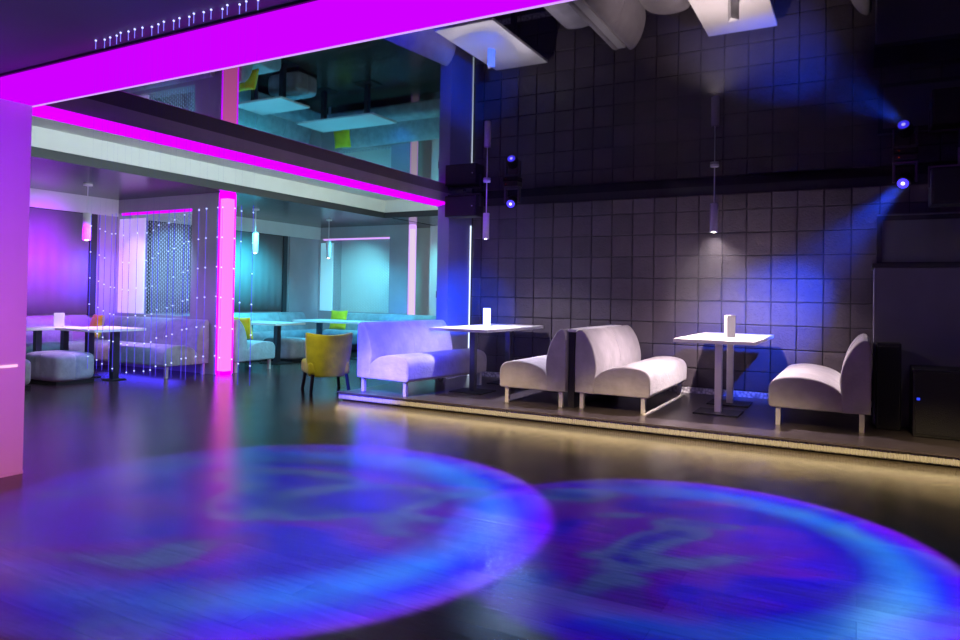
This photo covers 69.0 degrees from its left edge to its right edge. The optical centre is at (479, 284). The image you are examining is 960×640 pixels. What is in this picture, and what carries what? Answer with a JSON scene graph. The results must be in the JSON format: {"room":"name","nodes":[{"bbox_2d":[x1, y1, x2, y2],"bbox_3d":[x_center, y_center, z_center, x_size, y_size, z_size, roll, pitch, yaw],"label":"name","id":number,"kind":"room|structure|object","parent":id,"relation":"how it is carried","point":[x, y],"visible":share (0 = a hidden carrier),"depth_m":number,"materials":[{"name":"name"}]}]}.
{"room":"entertainment venue","nodes":[
{"label":"entertainment venue","id":0,"kind":"room"},
{"bbox_2d":[0,0,297,73],"bbox_3d":[-0.709,-1.464,0.612,8.253,0.100,4.737,1,-1,29],"label":"ceiling","id":1,"kind":"structure","parent":0,"point":[32,32],"depth_m":3.69,"materials":[{"name":"painted plaster"}]},
{"bbox_2d":[87,40,96,368],"bbox_3d":[-2.183,-0.460,3.929,0.011,1.860,0.011,1,-1,29],"label":"strand","id":2,"kind":"object","parent":1,"relation":"hanging from","point":[95,40],"visible":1,"depth_m":3.92,"materials":[{"name":"silver metal"}]},
{"bbox_2d":[96,39,105,368],"bbox_3d":[-2.124,-0.459,3.912,0.011,1.860,0.011,1,-1,29],"label":"strand","id":3,"kind":"object","parent":1,"relation":"hanging from","point":[104,39],"visible":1,"depth_m":3.90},
{"bbox_2d":[101,37,110,363],"bbox_3d":[-2.075,-0.459,3.877,0.011,1.860,0.011,1,-1,29],"label":"strand","id":4,"kind":"object","parent":1,"relation":"hanging from","point":[109,37],"visible":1,"depth_m":3.87,"materials":[{"name":"clear glass"}]},
{"bbox_2d":[108,35,117,370],"bbox_3d":[-2.023,-0.459,3.848,0.011,1.860,0.011,1,-1,29],"label":"strand","id":5,"kind":"object","parent":1,"relation":"hanging from","point":[116,35],"visible":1,"depth_m":3.84,"materials":[{"name":"silver metal"}]},
{"bbox_2d":[112,32,121,368],"bbox_3d":[-1.978,-0.459,3.802,0.011,1.860,0.011,1,-1,29],"label":"strand","id":6,"kind":"object","parent":1,"relation":"hanging from","point":[120,32],"visible":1,"depth_m":3.79,"materials":[{"name":"silver metal"}]},
{"bbox_2d":[120,30,129,363],"bbox_3d":[-1.925,-0.458,3.782,0.011,1.860,0.011,1,-1,29],"label":"strand","id":7,"kind":"object","parent":1,"relation":"hanging from","point":[128,31],"visible":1,"depth_m":3.77,"materials":[{"name":"silver metal"}]},
{"bbox_2d":[126,28,135,372],"bbox_3d":[-1.874,-0.458,3.748,0.011,1.860,0.011,1,-1,29],"label":"strand","id":8,"kind":"object","parent":1,"relation":"hanging from","point":[134,28],"visible":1,"depth_m":3.74,"materials":[{"name":"silver metal"}]},
{"bbox_2d":[133,27,143,370],"bbox_3d":[-1.821,-0.457,3.723,0.011,1.860,0.011,1,-1,29],"label":"strand","id":9,"kind":"object","parent":1,"relation":"hanging from","point":[141,27],"visible":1,"depth_m":3.72,"materials":[{"name":"silver metal"}]},
{"bbox_2d":[143,26,152,373],"bbox_3d":[-1.764,-0.456,3.709,0.011,1.860,0.011,1,-1,29],"label":"strand","id":10,"kind":"object","parent":1,"relation":"hanging from","point":[151,26],"visible":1,"depth_m":3.70,"materials":[{"name":"clear glass"}]},
{"bbox_2d":[149,23,159,370],"bbox_3d":[-1.712,-0.456,3.671,0.011,1.860,0.011,1,-1,29],"label":"strand","id":11,"kind":"object","parent":1,"relation":"hanging from","point":[158,24],"visible":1,"depth_m":3.67,"materials":[{"name":"silver metal"}]},
{"bbox_2d":[155,21,164,375],"bbox_3d":[-1.667,-0.456,3.635,0.011,1.860,0.011,1,-1,29],"label":"strand","id":12,"kind":"object","parent":1,"relation":"hanging from","point":[163,21],"visible":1,"depth_m":3.63,"materials":[{"name":"clear glass"}]},
{"bbox_2d":[165,20,174,376],"bbox_3d":[-1.608,-0.455,3.620,0.011,1.860,0.011,1,-1,29],"label":"strand","id":13,"kind":"object","parent":1,"relation":"hanging from","point":[173,20],"visible":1,"depth_m":3.61,"materials":[{"name":"silver metal"}]},
{"bbox_2d":[171,17,180,365],"bbox_3d":[-1.563,-0.455,3.584,0.011,1.860,0.011,1,-1,29],"label":"strand","id":14,"kind":"object","parent":1,"relation":"hanging from","point":[179,18],"visible":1,"depth_m":3.58,"materials":[{"name":"silver metal"}]},
{"bbox_2d":[180,16,189,378],"bbox_3d":[-1.504,-0.454,3.563,0.011,1.860,0.011,1,-1,29],"label":"strand","id":15,"kind":"object","parent":1,"relation":"hanging from","point":[188,16],"visible":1,"depth_m":3.56,"materials":[{"name":"silver metal"}]},
{"bbox_2d":[185,13,194,379],"bbox_3d":[-1.463,-0.454,3.521,0.011,1.860,0.011,1,-1,29],"label":"strand","id":16,"kind":"object","parent":1,"relation":"hanging from","point":[193,13],"visible":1,"depth_m":3.51,"materials":[{"name":"clear glass"}]},
{"bbox_2d":[195,11,204,374],"bbox_3d":[-1.405,-0.453,3.501,0.011,1.860,0.011,1,-1,29],"label":"strand","id":17,"kind":"object","parent":1,"relation":"hanging from","point":[203,11],"visible":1,"depth_m":3.49,"materials":[{"name":"silver metal"}]},
{"bbox_2d":[202,9,211,380],"bbox_3d":[-1.355,-0.453,3.468,0.011,1.860,0.011,1,-1,29],"label":"strand","id":18,"kind":"object","parent":1,"relation":"hanging from","point":[210,9],"visible":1,"depth_m":3.46,"materials":[{"name":"silver metal"}]},
{"bbox_2d":[214,8,223,367],"bbox_3d":[-1.295,-0.452,3.456,0.011,1.860,0.011,1,-1,29],"label":"strand","id":19,"kind":"object","parent":1,"relation":"hanging from","point":[222,9],"visible":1,"depth_m":3.45,"materials":[{"name":"silver metal"}]},
{"bbox_2d":[219,4,228,361],"bbox_3d":[-1.253,-0.452,3.410,0.011,1.860,0.011,1,-1,29],"label":"strand","id":20,"kind":"object","parent":1,"relation":"hanging from","point":[227,5],"visible":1,"depth_m":3.40,"materials":[{"name":"silver metal"}]},
{"bbox_2d":[231,3,240,376],"bbox_3d":[-1.189,-0.451,3.398,0.011,1.860,0.011,1,-1,29],"label":"strand","id":21,"kind":"object","parent":1,"relation":"hanging from","point":[239,4],"visible":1,"depth_m":3.39,"materials":[{"name":"silver metal"}]},
{"bbox_2d":[237,0,246,384],"bbox_3d":[-1.144,-0.451,3.360,0.011,1.860,0.011,1,-1,29],"label":"strand","id":22,"kind":"object","parent":1,"relation":"hanging from","point":[245,0],"visible":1,"depth_m":3.35,"materials":[{"name":"silver metal"}]},
{"bbox_2d":[249,0,258,385],"bbox_3d":[-1.082,-0.450,3.344,0.011,1.860,0.011,1,-1,29],"label":"strand","id":23,"kind":"object","parent":1,"relation":"hanging from","point":[257,0],"visible":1,"depth_m":3.34,"materials":[{"name":"clear glass"}]},
{"bbox_2d":[115,192,219,374],"bbox_3d":[-5.019,-0.030,11.346,2.490,2.780,0.250,1,-1,29],"label":"wall partition","id":24,"kind":"structure","parent":0,"point":[206,276],"depth_m":10.86,"materials":[{"name":"grey paint"}]},
{"bbox_2d":[117,218,145,312],"bbox_3d":[-5.832,-0.319,11.697,0.658,1.580,0.020,1,-1,29],"label":"sheer panel","id":25,"kind":"object","parent":24,"relation":"hanging from","point":[137,245],"visible":1,"depth_m":11.68,"materials":[{"name":"white fabric"}]},
{"bbox_2d":[122,209,191,215],"bbox_3d":[-5.271,-1.182,11.387,1.750,0.045,0.026,1,-1,29],"label":"trim","id":26,"kind":"structure","parent":24,"relation":"attached to","point":[176,210],"depth_m":11.36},
{"bbox_2d":[144,212,191,314],"bbox_3d":[-5.015,-0.334,11.265,1.182,1.635,0.012,1,-1,29],"label":"curtain","id":27,"kind":"object","parent":24,"relation":"hanging from","point":[186,212],"visible":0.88,"depth_m":11.29,"materials":[{"name":"clear glass"}]},
{"bbox_2d":[27,215,341,365],"bbox_3d":[-6.679,-0.062,11.138,0.170,2.780,13.600,1,-1,29],"label":"wall","id":28,"kind":"structure","parent":0,"point":[81,320],"depth_m":12.39,"materials":[{"name":"grey paint"}]},
{"bbox_2d":[27,207,97,314],"bbox_3d":[-7.041,-0.361,10.237,0.040,1.660,2.940,1,-1,29],"label":"drape","id":29,"kind":"object","parent":28,"relation":"hanging from","point":[60,266],"visible":0.64,"depth_m":11.02,"materials":[{"name":"grey fabric"}]},
{"bbox_2d":[146,220,191,313],"bbox_3d":[-5.676,-0.307,12.752,0.040,1.647,0.920,1,-1,29],"label":"drape","id":30,"kind":"object","parent":28,"relation":"hanging from","point":[166,227],"depth_m":12.75,"materials":[{"name":"grey fabric"}]},
{"bbox_2d":[30,188,320,239],"bbox_3d":[-6.767,-1.320,10.704,0.070,0.280,12.700,1,-1,29],"label":"trim","id":31,"kind":"structure","parent":28,"relation":"attached to","point":[39,198],"depth_m":11.78,"materials":[{"name":"white paint"}]},
{"bbox_2d":[95,215,318,365],"bbox_3d":[-5.056,0.147,13.922,0.030,2.500,5.350,1,-1,29],"label":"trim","id":32,"kind":"structure","parent":28,"relation":"attached to","point":[303,266],"depth_m":15.55,"materials":[{"name":"grey paint"}]},
{"bbox_2d":[234,230,287,311],"bbox_3d":[-4.606,-0.257,14.723,0.040,1.654,1.469,1,-1,29],"label":"drape","id":33,"kind":"object","parent":28,"relation":"hanging from","point":[267,278],"depth_m":14.73,"materials":[{"name":"grey fabric"}]},
{"bbox_2d":[32,116,402,200],"bbox_3d":[-4.024,-1.776,9.852,6.037,0.100,13.800,1,-1,29],"label":"trim","id":34,"kind":"structure","parent":0,"point":[36,121],"depth_m":9.30,"materials":[{"name":"white paint"}]},
{"bbox_2d":[30,157,437,227],"bbox_3d":[-3.883,-1.444,9.767,6.370,0.040,13.800,1,-1,29],"label":"ceiling","id":35,"kind":"structure","parent":0,"point":[45,174],"depth_m":10.90,"materials":[{"name":"white paint"}]},
{"bbox_2d":[82,183,92,240],"bbox_3d":[-5.646,-1.041,10.048,0.120,0.819,0.120,1,-1,29],"label":"pendant lamp","id":36,"kind":"object","parent":35,"relation":"hanging from","point":[86,230],"visible":1,"depth_m":10.00,"materials":[{"name":"white metal"}]},
{"bbox_2d":[252,209,258,253],"bbox_3d":[-4.096,-0.976,12.751,0.120,0.816,0.120,1,-1,29],"label":"pendant lamp","id":37,"kind":"object","parent":35,"relation":"hanging from","point":[255,236],"visible":0.94,"depth_m":12.71,"materials":[{"name":"white metal"}]},
{"bbox_2d":[326,219,331,258],"bbox_3d":[-3.111,-0.941,14.374,0.120,0.804,0.120,1,-1,29],"label":"pendant lamp","id":38,"kind":"object","parent":35,"relation":"hanging from","point":[328,243],"visible":1,"depth_m":14.33,"materials":[{"name":"white metal"}]},
{"bbox_2d":[0,97,471,474],"bbox_3d":[-2.899,-0.339,5.507,0.250,3.300,11.299,1,-1,29],"label":"wall","id":39,"kind":"structure","parent":0,"point":[15,118],"depth_m":4.82,"materials":[{"name":"white paint"}]},
{"bbox_2d":[0,364,17,367],"bbox_3d":[-4.329,0.500,2.622,0.005,0.017,4.900,1,-1,29],"label":"trim","id":40,"kind":"structure","parent":39,"relation":"attached to","point":[15,365],"depth_m":4.72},
{"bbox_2d":[0,470,22,477],"bbox_3d":[-4.327,1.234,2.633,0.008,0.020,4.952,1,-1,29],"label":"baseboard","id":41,"kind":"structure","parent":39,"relation":"attached to","point":[21,471],"depth_m":4.74,"materials":[{"name":"white paint"}]},
{"bbox_2d":[0,0,316,76],"bbox_3d":[0.416,-1.356,2.685,8.253,0.015,0.015,1,-1,29],"label":"trim","id":42,"kind":"structure","parent":39,"relation":"attached to","point":[299,2],"depth_m":3.84,"materials":[{"name":"grey"}]},
{"bbox_2d":[31,126,437,212],"bbox_3d":[-3.120,-1.623,7.912,3.260,0.230,11.260,1,-1,29],"label":"beam","id":43,"kind":"structure","parent":39,"relation":"attached to","point":[44,138],"depth_m":9.74,"materials":[{"name":"white paint"}]},
{"bbox_2d":[31,146,437,217],"bbox_3d":[-3.119,-1.453,7.896,3.240,0.110,11.240,1,-1,29],"label":"trim","id":44,"kind":"structure","parent":39,"relation":"attached to","point":[37,152],"depth_m":9.82,"materials":[{"name":"grey"}]},
{"bbox_2d":[32,105,444,206],"bbox_3d":[-1.839,-1.184,7.383,0.183,0.051,5.668,1,-1,29],"label":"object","id":45,"kind":"structure","parent":39,"relation":"attached to","point":[47,112],"depth_m":6.25,"materials":[{"name":"plastic"}]},
{"bbox_2d":[32,0,573,106],"bbox_3d":[0.521,-1.207,2.880,8.253,0.015,0.006,1,-1,29],"label":"trim","id":46,"kind":"structure","parent":39,"relation":"attached to","point":[562,1],"depth_m":3.56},
{"bbox_2d":[468,226,470,374],"bbox_3d":[-0.154,0.228,10.292,0.012,2.200,0.012,1,-1,29],"label":"trim","id":47,"kind":"structure","parent":39,"relation":"attached to","point":[470,226],"depth_m":10.29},
{"bbox_2d":[318,224,408,349],"bbox_3d":[-2.593,0.076,15.774,2.530,2.780,0.250,1,-1,29],"label":"wall","id":48,"kind":"structure","parent":0,"point":[398,234],"depth_m":15.28,"materials":[{"name":"grey paint"}]},
{"bbox_2d":[320,243,333,310],"bbox_3d":[-3.556,-0.186,16.206,0.358,1.565,0.020,1,-1,29],"label":"sheer panel","id":49,"kind":"object","parent":48,"relation":"hanging from","point":[326,276],"visible":0.79,"depth_m":16.19,"materials":[{"name":"white"}]},
{"bbox_2d":[323,237,389,240],"bbox_3d":[-2.801,-1.037,15.790,1.890,0.040,0.026,1,-1,29],"label":"trim","id":50,"kind":"structure","parent":48,"relation":"attached to","point":[372,237],"depth_m":15.75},
{"bbox_2d":[333,240,388,311],"bbox_3d":[-2.677,-0.201,15.741,1.622,1.620,0.012,1,-1,29],"label":"curtain","id":51,"kind":"object","parent":48,"relation":"hanging from","point":[351,240],"visible":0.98,"depth_m":15.73,"materials":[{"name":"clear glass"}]},
{"bbox_2d":[340,228,429,314],"bbox_3d":[-0.682,-0.103,15.623,6.030,3.200,0.200,1,-1,29],"label":"wall","id":52,"kind":"structure","parent":0,"point":[423,234],"depth_m":16.46,"materials":[{"name":"white paint"}]},
{"bbox_2d":[429,226,437,315],"bbox_3d":[0.241,0.109,14.633,3.060,2.780,0.050,1,-1,29],"label":"wall","id":53,"kind":"structure","parent":0,"point":[433,229],"depth_m":15.30,"materials":[{"name":"white paint"}]},
{"bbox_2d":[0,350,959,639],"bbox_3d":[-0.894,1.417,6.938,14.570,0.100,15.800,1,-1,29],"label":"floor","id":54,"kind":"structure","parent":0,"point":[146,506],"depth_m":3.84,"materials":[{"name":"brown wood"}]},
{"bbox_2d":[25,359,30,388],"bbox_3d":[-6.121,1.111,8.770,0.850,0.385,0.580,1,-1,29],"label":"ottoman","id":55,"kind":"object","parent":54,"relation":"on","point":[27,362],"visible":0.21,"depth_m":8.76,"materials":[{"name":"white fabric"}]},
{"bbox_2d":[26,326,79,351],"bbox_3d":[-6.456,0.948,9.513,0.500,0.720,1.800,1,-1,29],"label":"pedestal table","id":56,"kind":"object","parent":54,"relation":"on","point":[37,330],"visible":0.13,"depth_m":9.76,"materials":[{"name":"white laminate"}]},
{"bbox_2d":[54,313,64,326],"bbox_3d":[-6.051,0.503,10.069,0.132,0.200,0.136,1,-1,29],"label":"menu stand","id":57,"kind":"object","parent":56,"relation":"on","point":[58,317],"visible":1,"depth_m":10.04,"materials":[{"name":"white"}]},
{"bbox_2d":[26,316,84,353],"bbox_3d":[-6.802,0.892,9.953,0.622,0.834,2.200,1,-1,29],"label":"bench","id":58,"kind":"object","parent":54,"relation":"on","point":[50,339],"visible":0.32,"depth_m":10.60,"materials":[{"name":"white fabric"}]},
{"bbox_2d":[25,350,93,385],"bbox_3d":[-5.740,1.116,9.536,0.830,0.410,0.570,1,-1,29],"label":"ottoman","id":59,"kind":"object","parent":54,"relation":"on","point":[53,367],"visible":0.92,"depth_m":9.30,"materials":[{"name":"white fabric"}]},
{"bbox_2d":[55,326,145,380],"bbox_3d":[-5.403,0.973,9.954,0.900,0.720,0.780,1,-1,29],"label":"pedestal table","id":60,"kind":"object","parent":54,"relation":"on","point":[114,333],"visible":0.74,"depth_m":9.83,"materials":[{"name":"white laminate"}]},
{"bbox_2d":[73,315,208,378],"bbox_3d":[-5.340,0.930,10.887,2.320,0.834,0.783,1,-1,29],"label":"sofa","id":61,"kind":"object","parent":54,"relation":"on","point":[161,346],"visible":0.76,"depth_m":10.63,"materials":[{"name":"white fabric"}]},
{"bbox_2d":[90,314,104,338],"bbox_3d":[-6.182,0.669,11.260,0.180,0.377,0.387,2,-1,-42],"label":"cushion","id":62,"kind":"object","parent":61,"relation":"on","point":[101,318],"visible":0.62,"depth_m":11.16,"materials":[{"name":"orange fabric"}]},
{"bbox_2d":[215,192,235,375],"bbox_3d":[-3.880,-0.021,10.668,0.184,2.780,0.166,1,-1,29],"label":"column","id":63,"kind":"structure","parent":54,"relation":"on","point":[227,200],"depth_m":10.62,"materials":[{"name":"pink paint"}]},
{"bbox_2d":[182,312,315,340],"bbox_3d":[-4.513,0.993,14.170,0.622,0.834,3.200,1,-1,29],"label":"bench","id":64,"kind":"object","parent":54,"relation":"on","point":[260,332],"visible":0.33,"depth_m":14.69,"materials":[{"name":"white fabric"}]},
{"bbox_2d":[233,320,274,372],"bbox_3d":[-4.251,0.959,11.572,1.500,0.834,0.863,1,-1,29],"label":"lounge sofa","id":65,"kind":"object","parent":54,"relation":"on","point":[260,350],"visible":0.38,"depth_m":11.05,"materials":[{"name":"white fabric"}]},
{"bbox_2d":[234,317,252,339],"bbox_3d":[-3.828,0.700,11.279,0.364,0.357,0.174,1,-1,23],"label":"cushion","id":66,"kind":"object","parent":65,"relation":"on","point":[246,322],"visible":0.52,"depth_m":11.19,"materials":[{"name":"yellow fabric"}]},
{"bbox_2d":[246,321,305,364],"bbox_3d":[-3.903,1.040,12.740,1.200,0.720,0.750,1,-1,29],"label":"pedestal table","id":67,"kind":"object","parent":54,"relation":"on","point":[277,325],"visible":0.6,"depth_m":12.47,"materials":[{"name":"white laminate"}]},
{"bbox_2d":[263,337,305,361],"bbox_3d":[-3.624,1.200,13.120,0.830,0.420,0.550,1,-1,29],"label":"ottoman","id":68,"kind":"object","parent":54,"relation":"on","point":[292,348],"visible":0.62,"depth_m":12.80,"materials":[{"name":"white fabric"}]},
{"bbox_2d":[301,332,352,393],"bbox_3d":[-2.010,1.000,9.138,0.600,0.768,0.629,1,-1,-25],"label":"armchair","id":69,"kind":"object","parent":54,"relation":"on","point":[326,355],"visible":1,"depth_m":8.88,"materials":[{"name":"yellow fabric"}]},
{"bbox_2d":[293,319,379,359],"bbox_3d":[-2.746,1.077,13.927,1.900,0.720,0.800,1,-1,29],"label":"pedestal table","id":70,"kind":"object","parent":54,"relation":"on","point":[319,322],"visible":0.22,"depth_m":13.89,"materials":[{"name":"white laminate"}]},
{"bbox_2d":[322,313,435,344],"bbox_3d":[-1.976,1.047,14.885,3.100,0.834,0.622,1,-1,29],"label":"bench","id":71,"kind":"object","parent":54,"relation":"on","point":[353,328],"visible":0.26,"depth_m":15.19,"materials":[{"name":"blue fabric"}]},
{"bbox_2d":[329,310,347,329],"bbox_3d":[-3.125,0.772,15.425,0.420,0.416,0.175,1,-1,23],"label":"cushion","id":72,"kind":"object","parent":71,"relation":"on","point":[337,315],"visible":0.81,"depth_m":15.36,"materials":[{"name":"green fabric"}]},
{"bbox_2d":[407,224,416,314],"bbox_3d":[-1.474,0.086,15.079,0.124,2.780,0.116,1,-1,29],"label":"column","id":73,"kind":"structure","parent":54,"relation":"on","point":[412,227],"depth_m":15.05,"materials":[{"name":"white paint"}]},
{"bbox_2d":[343,375,959,467],"bbox_3d":[2.725,1.385,7.369,8.620,0.100,2.430,1,-1,29],"label":"platform","id":74,"kind":"object","parent":54,"relation":"on","point":[759,417],"visible":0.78,"depth_m":7.21,"materials":[{"name":"laminate"}]},
{"bbox_2d":[357,320,486,396],"bbox_3d":[-0.693,0.880,8.799,0.823,0.834,1.560,0,-1,36],"label":"lounge sofa","id":75,"kind":"object","parent":74,"relation":"on","point":[405,352],"visible":0.98,"depth_m":8.48,"materials":[{"name":"grey fabric"}]},
{"bbox_2d":[429,324,543,394],"bbox_3d":[0.120,0.928,9.051,0.800,0.775,1.660,1,-1,29],"label":"pedestal table","id":76,"kind":"object","parent":74,"relation":"on","point":[473,329],"visible":0.79,"depth_m":8.52,"materials":[{"name":"white laminate"}]},
{"bbox_2d":[483,308,490,325],"bbox_3d":[0.075,0.423,9.109,0.105,0.235,0.098,1,-1,29],"label":"menu stand","id":77,"kind":"object","parent":76,"relation":"on","point":[486,311],"visible":0.92,"depth_m":9.09,"materials":[{"name":"white"}]},
{"bbox_2d":[500,325,607,406],"bbox_3d":[0.968,0.902,8.318,0.783,0.834,1.720,1,-1,29],"label":"lounge sofa","id":78,"kind":"object","parent":74,"relation":"on","point":[549,372],"visible":0.55,"depth_m":7.50,"materials":[{"name":"grey fabric"}]},
{"bbox_2d":[568,325,620,407],"bbox_3d":[1.352,0.907,8.121,0.100,0.832,1.600,1,-1,29],"label":"divider panel","id":79,"kind":"object","parent":74,"relation":"on","point":[573,397],"visible":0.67,"depth_m":7.42,"materials":[{"name":"black plastic"}]},
{"bbox_2d":[575,325,686,415],"bbox_3d":[1.759,0.910,7.946,0.803,0.834,1.740,1,-1,29],"label":"lounge sofa","id":80,"kind":"object","parent":74,"relation":"on","point":[608,361],"visible":1,"depth_m":7.38,"materials":[{"name":"grey fabric"}]},
{"bbox_2d":[337,391,959,466],"bbox_3d":[2.119,1.359,6.289,8.655,0.076,0.047,1,-1,29],"label":"trim","id":81,"kind":"structure","parent":74,"relation":"attached to","point":[866,452],"depth_m":6.41,"materials":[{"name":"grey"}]},
{"bbox_2d":[673,332,773,417],"bbox_3d":[2.687,0.951,7.612,0.780,0.775,1.660,1,-1,29],"label":"pedestal table","id":82,"kind":"object","parent":74,"relation":"on","point":[718,339],"visible":1,"depth_m":7.24,"materials":[{"name":"white laminate"}]},
{"bbox_2d":[724,315,735,337],"bbox_3d":[2.644,0.442,7.417,0.116,0.235,0.108,1,-1,29],"label":"menu stand","id":83,"kind":"object","parent":82,"relation":"on","point":[729,320],"visible":0.97,"depth_m":7.40,"materials":[{"name":"white"}]},
{"bbox_2d":[768,334,870,432],"bbox_3d":[3.496,0.928,7.139,0.853,0.834,1.620,1,-1,29],"label":"lounge sofa","id":84,"kind":"object","parent":74,"relation":"on","point":[804,386],"visible":1,"depth_m":6.42,"materials":[{"name":"grey fabric"}]},
{"bbox_2d":[875,342,901,430],"bbox_3d":[3.835,0.943,6.565,0.200,0.800,0.246,1,-1,29],"label":"floor speaker","id":85,"kind":"object","parent":74,"relation":"on","point":[888,354],"visible":1,"depth_m":6.46,"materials":[{"name":"black plastic"}]},
{"bbox_2d":[871,263,959,427],"bbox_3d":[4.986,0.586,6.436,2.420,1.550,0.650,1,-1,29],"label":"cabinet","id":86,"kind":"object","parent":74,"relation":"on","point":[916,306],"visible":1,"depth_m":6.58,"materials":[{"name":"black"}]},
{"bbox_2d":[909,365,959,440],"bbox_3d":[4.259,1.044,6.164,0.780,0.600,0.462,1,-1,29],"label":"floor speaker","id":87,"kind":"object","parent":74,"relation":"on","point":[934,392],"visible":1,"depth_m":6.08,"materials":[{"name":"black plastic"}]},
{"bbox_2d":[84,0,959,198],"bbox_3d":[2.037,-1.342,5.670,8.253,0.100,6.348,1,-1,29],"label":"ceiling","id":88,"kind":"structure","parent":0,"point":[576,96],"depth_m":4.96,"materials":[{"name":"black paint"}]},
{"bbox_2d":[0,0,561,105],"bbox_3d":[0.470,-1.295,2.785,8.253,0.172,0.214,1,-1,29],"label":"ceiling beam","id":89,"kind":"structure","parent":88,"relation":"attached to","point":[318,24],"depth_m":3.62,"materials":[{"name":"purple paint"}]},
{"bbox_2d":[445,191,483,218],"bbox_3d":[-0.216,-1.097,9.516,0.504,0.355,0.249,1,-1,29],"label":"ceiling speaker","id":90,"kind":"object","parent":88,"relation":"hanging from","point":[465,205],"visible":1,"depth_m":9.41,"materials":[{"name":"black plastic"}]},
{"bbox_2d":[446,196,473,214],"bbox_3d":[-0.273,-1.065,9.413,0.440,0.245,0.010,1,-1,29],"label":"grille","id":91,"kind":"object","parent":90,"relation":"attached to","point":[455,205],"depth_m":9.41,"materials":[{"name":"black metal"}]},
{"bbox_2d":[483,180,490,238],"bbox_3d":[0.078,-0.920,8.567,0.090,0.727,0.090,1,-1,29],"label":"pendant lamp","id":92,"kind":"object","parent":88,"relation":"hanging from","point":[485,215],"visible":1,"depth_m":8.53,"materials":[{"name":"white metal"}]},
{"bbox_2d":[503,181,521,208],"bbox_3d":[0.396,-1.109,8.675,0.210,0.334,0.184,1,-1,29],"label":"light","id":93,"kind":"object","parent":88,"relation":"hanging from","point":[511,201],"visible":1,"depth_m":8.63,"materials":[{"name":"black plastic"}]},
{"bbox_2d":[710,164,718,232],"bbox_3d":[2.454,-0.903,7.323,0.090,0.714,0.090,1,-1,29],"label":"pendant lamp","id":94,"kind":"object","parent":88,"relation":"hanging from","point":[713,206],"visible":1,"depth_m":7.29,"materials":[{"name":"white metal"}]},
{"bbox_2d":[892,153,917,188],"bbox_3d":[4.065,-1.075,6.682,0.210,0.335,0.185,1,-1,29],"label":"light","id":95,"kind":"object","parent":88,"relation":"hanging from","point":[904,180],"visible":1,"depth_m":6.64,"materials":[{"name":"black plastic"}]},
{"bbox_2d":[928,147,959,207],"bbox_3d":[4.337,-0.983,6.314,0.484,0.520,0.309,1,-1,29],"label":"ceiling speaker","id":96,"kind":"object","parent":88,"relation":"hanging from","point":[943,180],"visible":1,"depth_m":6.25,"materials":[{"name":"black plastic"}]},
{"bbox_2d":[934,168,959,201],"bbox_3d":[4.265,-0.891,6.184,0.420,0.290,0.010,1,-1,29],"label":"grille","id":97,"kind":"object","parent":96,"relation":"attached to","point":[946,180],"depth_m":6.23,"materials":[{"name":"black"}]},
{"bbox_2d":[469,174,940,400],"bbox_3d":[3.541,0.120,8.466,8.253,2.690,0.238,1,-1,29],"label":"wall","id":98,"kind":"structure","parent":0,"point":[880,181],"depth_m":8.65,"materials":[{"name":"black tile"}]},
{"bbox_2d":[482,371,871,406],"bbox_3d":[3.464,1.327,8.323,8.233,0.070,0.030,1,-1,29],"label":"baseboard","id":99,"kind":"structure","parent":98,"relation":"attached to","point":[748,394],"depth_m":8.66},
{"bbox_2d":[471,184,959,399],"bbox_3d":[3.410,0.083,8.389,8.026,2.399,0.025,1,-1,29],"label":"wall tiles","id":100,"kind":"structure","parent":98,"relation":"attached to","point":[498,292],"depth_m":8.74,"materials":[{"name":"ceramic tile"},{"name":"grout"}]},
{"bbox_2d":[876,212,959,262],"bbox_3d":[5.475,-0.485,7.214,2.400,0.570,0.100,1,-1,29],"label":"wall panel","id":101,"kind":"object","parent":100,"relation":"attached to","point":[934,237],"visible":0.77,"depth_m":7.59,"materials":[{"name":"black"}]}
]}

